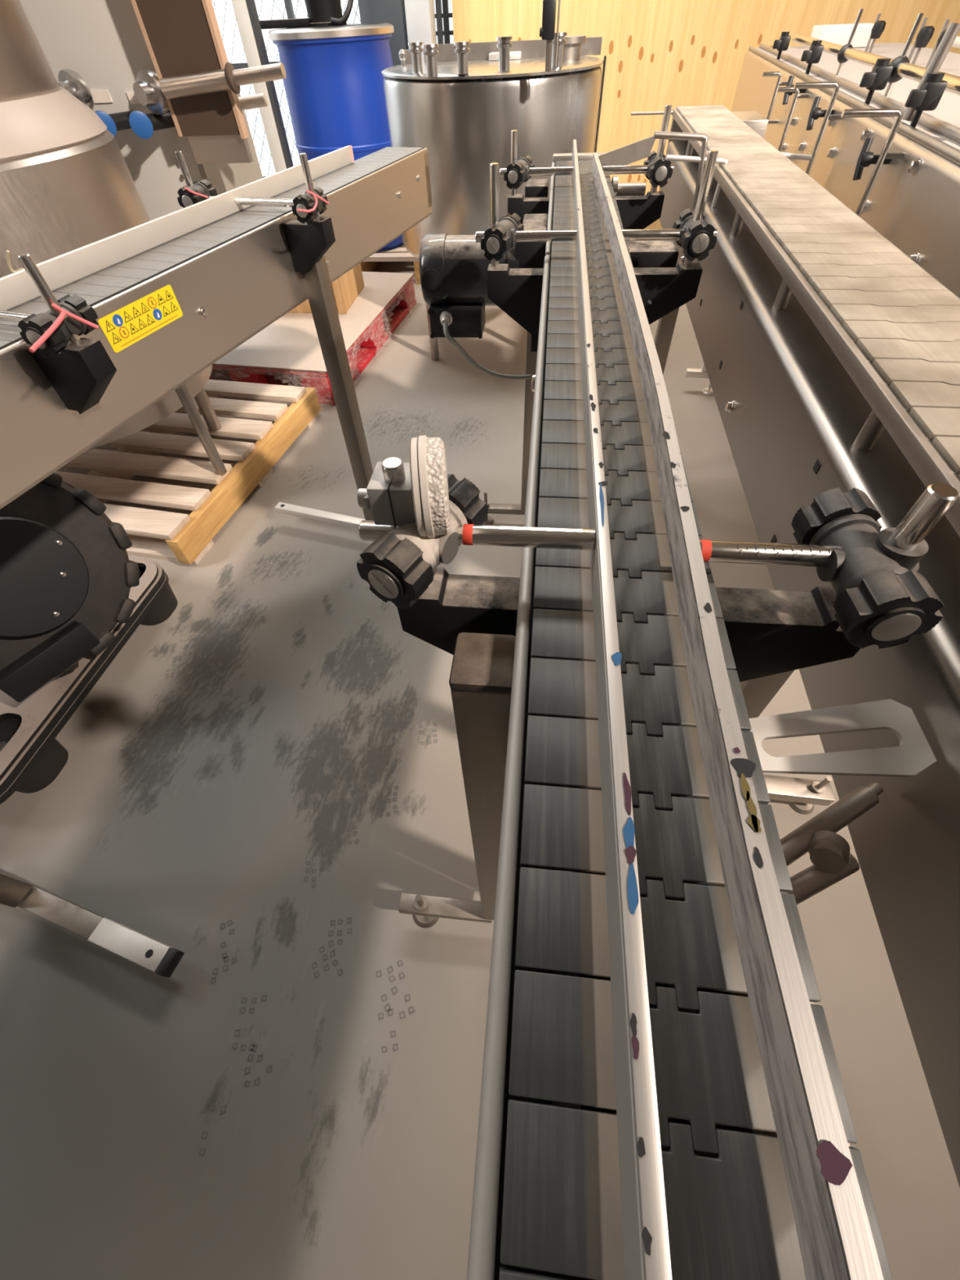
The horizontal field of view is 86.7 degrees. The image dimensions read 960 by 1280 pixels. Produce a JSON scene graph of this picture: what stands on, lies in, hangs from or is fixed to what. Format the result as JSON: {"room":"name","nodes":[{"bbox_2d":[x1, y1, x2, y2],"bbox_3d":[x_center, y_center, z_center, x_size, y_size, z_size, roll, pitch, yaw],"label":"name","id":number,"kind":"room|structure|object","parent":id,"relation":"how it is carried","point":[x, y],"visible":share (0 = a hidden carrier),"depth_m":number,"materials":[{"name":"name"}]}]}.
{"room":"factory floor","nodes":[
{"label":"factory floor","id":0,"kind":"room"},
{"bbox_2d":[0,261,959,1279],"bbox_3d":[-0.564,-0.121,1.478,10.600,0.001,7.900,3,52,5],"label":"floor","id":1,"kind":"structure","parent":0,"point":[254,786],"depth_m":0.94,"materials":[{"name":"concrete"}]},
{"bbox_2d":[0,557,177,804],"bbox_3d":[-1.210,0.067,1.266,0.636,0.137,0.716,6,52,7],"label":"cart","id":2,"kind":"object","parent":1,"relation":"on","point":[31,757],"visible":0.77,"depth_m":1.13,"materials":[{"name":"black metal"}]},
{"bbox_2d":[0,472,139,702],"bbox_3d":[-0.949,-0.132,1.020,0.250,0.452,0.440,25,57,21],"label":"wheel","id":3,"kind":"object","parent":2,"relation":"on","point":[68,575],"visible":0.93,"depth_m":1.03,"materials":[{"name":"black rubber"}]},
{"bbox_2d":[19,0,262,220],"bbox_3d":[-1.449,-1.697,1.557,1.238,1.900,0.526,3,52,5],"label":"tall cabinet","id":4,"kind":"object","parent":1,"relation":"on","point":[97,51],"visible":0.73,"depth_m":1.41,"materials":[{"name":"beige paint"}]},
{"bbox_2d":[130,0,253,164],"bbox_3d":[-0.776,-1.752,1.067,0.193,1.110,0.038,3,52,5],"label":"panel","id":5,"kind":"object","parent":4,"relation":"attached to","point":[181,37],"visible":1,"depth_m":1.34,"materials":[{"name":"wood"}]},
{"bbox_2d":[159,62,286,110],"bbox_3d":[-0.670,-1.482,1.369,0.340,0.096,0.121,3,52,5],"label":"pipe","id":6,"kind":"object","parent":4,"relation":"attached to","point":[227,78],"visible":0.94,"depth_m":1.33,"materials":[{"name":"metal"}]},
{"bbox_2d":[54,379,320,564],"bbox_3d":[-1.335,-0.717,1.903,1.150,0.128,0.965,9,52,10],"label":"wooden pallet","id":7,"kind":"object","parent":1,"relation":"on","point":[182,538],"visible":0.64,"depth_m":1.73,"materials":[{"name":"brown wood"}]},
{"bbox_2d":[0,0,221,448],"bbox_3d":[-1.340,-1.261,1.090,0.860,1.822,0.860,3,52,5],"label":"vessel","id":8,"kind":"object","parent":7,"relation":"on","point":[67,184],"visible":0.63,"depth_m":1.14,"materials":[{"name":"metal"}]},
{"bbox_2d":[174,382,226,475],"bbox_3d":[-0.854,-0.715,1.460,0.033,0.532,0.033,3,52,5],"label":"tube","id":9,"kind":"object","parent":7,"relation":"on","point":[183,393],"visible":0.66,"depth_m":1.54,"materials":[{"name":"silver metal"}]},
{"bbox_2d":[0,145,432,977],"bbox_3d":[-0.570,-0.271,0.988,0.534,0.859,2.310,14,53,13],"label":"conveyor","id":10,"kind":"object","parent":1,"relation":"on","point":[168,296],"visible":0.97,"depth_m":0.86,"materials":[{"name":"metal"}]},
{"bbox_2d":[6,249,23,272],"bbox_3d":[-0.812,-0.651,0.898,0.034,0.060,0.004,3,52,5],"label":"cable","id":11,"kind":"object","parent":10,"relation":"attached to","point":[7,251],"visible":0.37,"depth_m":0.89,"materials":[{"name":"beige plastic"}]},
{"bbox_2d":[28,302,98,352],"bbox_3d":[-0.479,-0.352,0.573,0.021,0.035,0.095,10,53,10],"label":"handle","id":12,"kind":"object","parent":10,"relation":"attached to","point":[38,343],"visible":1,"depth_m":0.57,"materials":[{"name":"red plastic"}]},
{"bbox_2d":[184,186,208,198],"bbox_3d":[-0.536,-0.846,0.962,0.004,0.025,0.050,14,53,13],"label":"rubber band","id":13,"kind":"object","parent":10,"relation":"attached to","point":[185,188],"visible":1,"depth_m":0.96,"materials":[{"name":"red rubber"}]},
{"bbox_2d":[297,190,328,212],"bbox_3d":[-0.299,-0.770,0.894,0.017,0.027,0.102,12,53,12],"label":"rubber band","id":14,"kind":"object","parent":10,"relation":"attached to","point":[315,195],"visible":1,"depth_m":0.90,"materials":[{"name":"red rubber"}]},
{"bbox_2d":[231,0,286,173],"bbox_3d":[-1.057,-2.745,2.377,0.064,1.900,0.060,3,52,5],"label":"post","id":15,"kind":"object","parent":1,"relation":"on","point":[240,7],"visible":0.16,"depth_m":2.44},
{"bbox_2d":[245,0,293,168],"bbox_3d":[-1.014,-2.742,2.373,0.021,1.900,0.050,3,52,5],"label":"post","id":16,"kind":"object","parent":1,"relation":"on","point":[251,4],"visible":0.44,"depth_m":2.45,"materials":[{"name":"metal"}]},
{"bbox_2d":[142,653,437,1156],"bbox_3d":[-0.473,0.411,1.048,0.781,0.001,0.906,3,52,5],"label":"stain","id":17,"kind":"object","parent":1,"relation":"on","point":[252,1045],"depth_m":0.90,"materials":[{"name":"grey"}]},
{"bbox_2d":[208,271,416,404],"bbox_3d":[-0.878,-1.562,2.547,0.837,0.146,1.228,9,52,9],"label":"pallet","id":18,"kind":"object","parent":1,"relation":"on","point":[287,351],"visible":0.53,"depth_m":2.31,"materials":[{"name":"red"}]},
{"bbox_2d":[288,262,364,313],"bbox_3d":[-0.824,-1.840,2.446,0.395,0.352,0.378,3,52,5],"label":"box","id":19,"kind":"object","parent":18,"relation":"on","point":[346,288],"visible":0.18,"depth_m":2.46,"materials":[{"name":"brown wood"}]},
{"bbox_2d":[357,0,408,66],"bbox_3d":[-0.518,-3.376,2.858,0.247,1.900,0.150,3,52,5],"label":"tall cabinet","id":20,"kind":"object","parent":1,"relation":"on","point":[390,11],"visible":0.05,"depth_m":2.75,"materials":[{"name":"grey metal"}]},
{"bbox_2d":[360,244,421,284],"bbox_3d":[-0.708,-2.477,3.275,0.860,0.140,0.625,3,52,5],"label":"wooden pallet","id":21,"kind":"object","parent":1,"relation":"on","point":[400,253],"visible":0.1,"depth_m":3.04,"materials":[{"name":"brown wood"}]},
{"bbox_2d":[267,22,403,252],"bbox_3d":[-0.733,-2.808,2.891,0.624,0.872,0.624,3,52,5],"label":"drum","id":22,"kind":"object","parent":21,"relation":"on","point":[333,82],"visible":0.71,"depth_m":2.55,"materials":[{"name":"plastic"}]},
{"bbox_2d":[259,0,353,29],"bbox_3d":[-0.842,-3.154,2.454,0.522,0.251,0.222,3,52,5],"label":"pump","id":23,"kind":"object","parent":22,"relation":"on","point":[320,12],"visible":0.95,"depth_m":2.48,"materials":[{"name":"black plastic"}]},
{"bbox_2d":[404,0,436,61],"bbox_3d":[-0.321,-3.345,2.825,0.133,1.900,0.160,3,52,5],"label":"column","id":24,"kind":"structure","parent":1,"relation":"on","point":[420,14],"depth_m":2.74,"materials":[{"name":"white paint"}]},
{"bbox_2d":[381,31,606,360],"bbox_3d":[0.058,-1.825,2.176,0.816,0.993,0.862,3,52,5],"label":"tank","id":25,"kind":"object","parent":1,"relation":"on","point":[463,104],"visible":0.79,"depth_m":1.76,"materials":[{"name":"metal"}]},
{"bbox_2d":[539,0,560,71],"bbox_3d":[0.201,-1.894,1.375,0.060,0.478,0.053,3,52,5],"label":"stand","id":26,"kind":"object","parent":25,"relation":"on","point":[547,31],"visible":1,"depth_m":1.48,"materials":[{"name":"metal"}]},
{"bbox_2d":[356,104,959,1279],"bbox_3d":[0.086,0.175,0.618,0.517,0.930,2.808,3,52,5],"label":"conveyor","id":27,"kind":"object","parent":1,"relation":"on","point":[663,1097],"visible":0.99,"depth_m":0.25,"materials":[{"name":"metal"}]},
{"bbox_2d":[357,435,450,537],"bbox_3d":[-0.043,-0.089,0.295,0.056,0.057,0.056,3,52,5],"label":"reflector","id":28,"kind":"object","parent":27,"relation":"on","point":[422,498],"visible":0.99,"depth_m":0.28,"materials":[{"name":"plastic"}]},
{"bbox_2d":[442,322,530,379],"bbox_3d":[0.016,-0.549,0.972,0.191,0.140,0.028,-27,55,-18],"label":"power cable","id":29,"kind":"object","parent":27,"relation":"hanging from","point":[452,340],"visible":1,"depth_m":0.98,"materials":[{"name":"grey rubber"}]},
{"bbox_2d":[591,402,595,410],"bbox_3d":[0.088,-0.181,0.394,0.004,0.001,0.014,3,52,5],"label":"sticker","id":30,"kind":"object","parent":27,"relation":"on","point":[593,405],"depth_m":0.39,"materials":[{"name":"grey paper"}]},
{"bbox_2d":[599,482,604,525],"bbox_3d":[0.076,-0.086,0.318,0.003,0.001,0.046,3,52,5],"label":"sticker","id":31,"kind":"object","parent":27,"relation":"on","point":[602,498],"depth_m":0.32,"materials":[{"name":"blue paper"}]},
{"bbox_2d":[598,480,608,485],"bbox_3d":[0.080,-0.102,0.331,0.006,0.001,0.005,3,52,5],"label":"sticker","id":32,"kind":"object","parent":27,"relation":"on","point":[604,482],"depth_m":0.33,"materials":[{"name":"grey paper"}]},
{"bbox_2d":[611,652,622,665],"bbox_3d":[0.065,0.009,0.243,0.005,0.001,0.008,3,52,5],"label":"sticker","id":33,"kind":"object","parent":27,"relation":"on","point":[616,657],"depth_m":0.24,"materials":[{"name":"blue paper"}]},
{"bbox_2d":[623,772,631,815],"bbox_3d":[0.059,0.061,0.202,0.003,0.001,0.018,3,52,5],"label":"sticker","id":34,"kind":"object","parent":27,"relation":"on","point":[627,788],"depth_m":0.20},
{"bbox_2d":[622,817,635,848],"bbox_3d":[0.056,0.074,0.191,0.004,0.001,0.016,3,52,5],"label":"sticker","id":35,"kind":"object","parent":27,"relation":"on","point":[628,829],"depth_m":0.19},
{"bbox_2d":[624,845,636,863],"bbox_3d":[0.056,0.079,0.187,0.004,0.001,0.007,3,52,5],"label":"sticker","id":36,"kind":"object","parent":27,"relation":"on","point":[630,851],"depth_m":0.19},
{"bbox_2d":[626,862,638,914],"bbox_3d":[0.054,0.088,0.180,0.004,0.001,0.017,3,52,5],"label":"sticker","id":37,"kind":"object","parent":27,"relation":"on","point":[633,893],"depth_m":0.18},
{"bbox_2d":[629,1013,636,1035],"bbox_3d":[0.047,0.118,0.157,0.002,0.001,0.006,3,52,5],"label":"sticker","id":38,"kind":"object","parent":27,"relation":"on","point":[633,1022],"depth_m":0.16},
{"bbox_2d":[631,1035,639,1059],"bbox_3d":[0.047,0.123,0.153,0.002,0.001,0.006,3,52,5],"label":"sticker","id":39,"kind":"object","parent":27,"relation":"on","point":[635,1043],"depth_m":0.15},
{"bbox_2d":[636,1137,645,1157],"bbox_3d":[0.044,0.140,0.140,0.002,0.001,0.004,3,52,5],"label":"sticker","id":40,"kind":"object","parent":27,"relation":"on","point":[640,1144],"depth_m":0.14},
{"bbox_2d":[641,1226,652,1255],"bbox_3d":[0.043,0.153,0.129,0.003,0.001,0.005,3,52,5],"label":"sticker","id":41,"kind":"object","parent":27,"relation":"on","point":[646,1237],"depth_m":0.13,"materials":[{"name":"grey paper"}]},
{"bbox_2d":[662,431,670,438],"bbox_3d":[0.133,-0.147,0.365,0.005,0.001,0.011,3,52,5],"label":"sticker","id":42,"kind":"object","parent":27,"relation":"on","point":[665,434],"depth_m":0.36,"materials":[{"name":"grey paper"}]},
{"bbox_2d":[670,462,676,467],"bbox_3d":[0.130,-0.118,0.341,0.004,0.001,0.007,3,52,5],"label":"light","id":43,"kind":"object","parent":27,"relation":"on","point":[673,464],"depth_m":0.34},
{"bbox_2d":[680,506,689,511],"bbox_3d":[0.126,-0.081,0.312,0.006,0.001,0.005,3,52,5],"label":"sticker","id":44,"kind":"object","parent":27,"relation":"on","point":[684,508],"depth_m":0.31,"materials":[{"name":"grey paper"}]},
{"bbox_2d":[704,602,711,612],"bbox_3d":[0.117,-0.017,0.261,0.004,0.001,0.007,3,52,5],"label":"sticker","id":45,"kind":"object","parent":27,"relation":"on","point":[708,607],"depth_m":0.26,"materials":[{"name":"grey paper"}]},
{"bbox_2d":[733,746,740,753],"bbox_3d":[0.107,0.046,0.212,0.003,0.001,0.003,3,52,5],"label":"sticker","id":46,"kind":"object","parent":27,"relation":"on","point":[736,749],"depth_m":0.21,"materials":[{"name":"purple paper"}]},
{"bbox_2d":[730,758,755,777],"bbox_3d":[0.107,0.052,0.207,0.010,0.001,0.008,3,52,5],"label":"sticker","id":47,"kind":"object","parent":27,"relation":"on","point":[746,766],"depth_m":0.21,"materials":[{"name":"grey paper"}]},
{"bbox_2d":[740,773,750,800],"bbox_3d":[0.105,0.058,0.202,0.003,0.001,0.012,3,52,5],"label":"sticker","id":48,"kind":"object","parent":27,"relation":"on","point":[745,787],"depth_m":0.20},
{"bbox_2d":[746,791,758,833],"bbox_3d":[0.105,0.066,0.196,0.003,0.001,0.016,3,52,5],"label":"sticker","id":49,"kind":"object","parent":27,"relation":"on","point":[751,806],"depth_m":0.20,"materials":[{"name":"yellow paper"}]},
{"bbox_2d":[747,815,761,832],"bbox_3d":[0.104,0.070,0.193,0.005,0.001,0.007,3,52,5],"label":"sticker","id":50,"kind":"object","parent":27,"relation":"on","point":[749,820],"depth_m":0.19,"materials":[{"name":"paper"}]},
{"bbox_2d":[753,846,763,868],"bbox_3d":[0.101,0.079,0.185,0.003,0.001,0.008,3,52,5],"label":"sticker","id":51,"kind":"object","parent":27,"relation":"on","point":[757,855],"depth_m":0.19,"materials":[{"name":"grey paper"}]},
{"bbox_2d":[816,1140,852,1185],"bbox_3d":[0.095,0.141,0.137,0.009,0.001,0.009,3,52,5],"label":"sticker","id":52,"kind":"object","parent":27,"relation":"on","point":[835,1166],"depth_m":0.14,"materials":[{"name":"paper"}]},
{"bbox_2d":[631,105,959,1187],"bbox_3d":[0.424,0.149,0.633,0.479,0.916,3.244,5,52,6],"label":"conveyor","id":53,"kind":"object","parent":1,"relation":"on","point":[831,356],"visible":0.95,"depth_m":0.44,"materials":[{"name":"metal"}]},
{"bbox_2d":[685,8,959,394],"bbox_3d":[1.121,-1.202,1.616,0.748,1.020,2.730,8,52,9],"label":"conveyor","id":54,"kind":"object","parent":1,"relation":"on","point":[877,126],"visible":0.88,"depth_m":1.00,"materials":[{"name":"metal"}]},
{"bbox_2d":[807,22,874,47],"bbox_3d":[1.415,-2.362,1.990,0.200,0.056,0.120,3,52,5],"label":"box","id":55,"kind":"object","parent":54,"relation":"on","point":[839,34],"visible":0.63,"depth_m":1.95,"materials":[{"name":"white cardboard"}]},
{"bbox_2d":[452,0,959,229],"bbox_3d":[2.413,-3.827,2.102,5.234,3.751,0.062,3,52,5],"label":"wall","id":56,"kind":"structure","parent":0,"point":[659,53],"depth_m":2.85,"materials":[{"name":"brown wood"}]},
{"bbox_2d":[211,0,453,177],"bbox_3d":[-2.839,-4.409,2.514,5.380,3.320,0.200,3,52,5],"label":"window","id":57,"kind":"structure","parent":56,"relation":"in","point":[224,9],"depth_m":3.18,"materials":[{"name":"white"}]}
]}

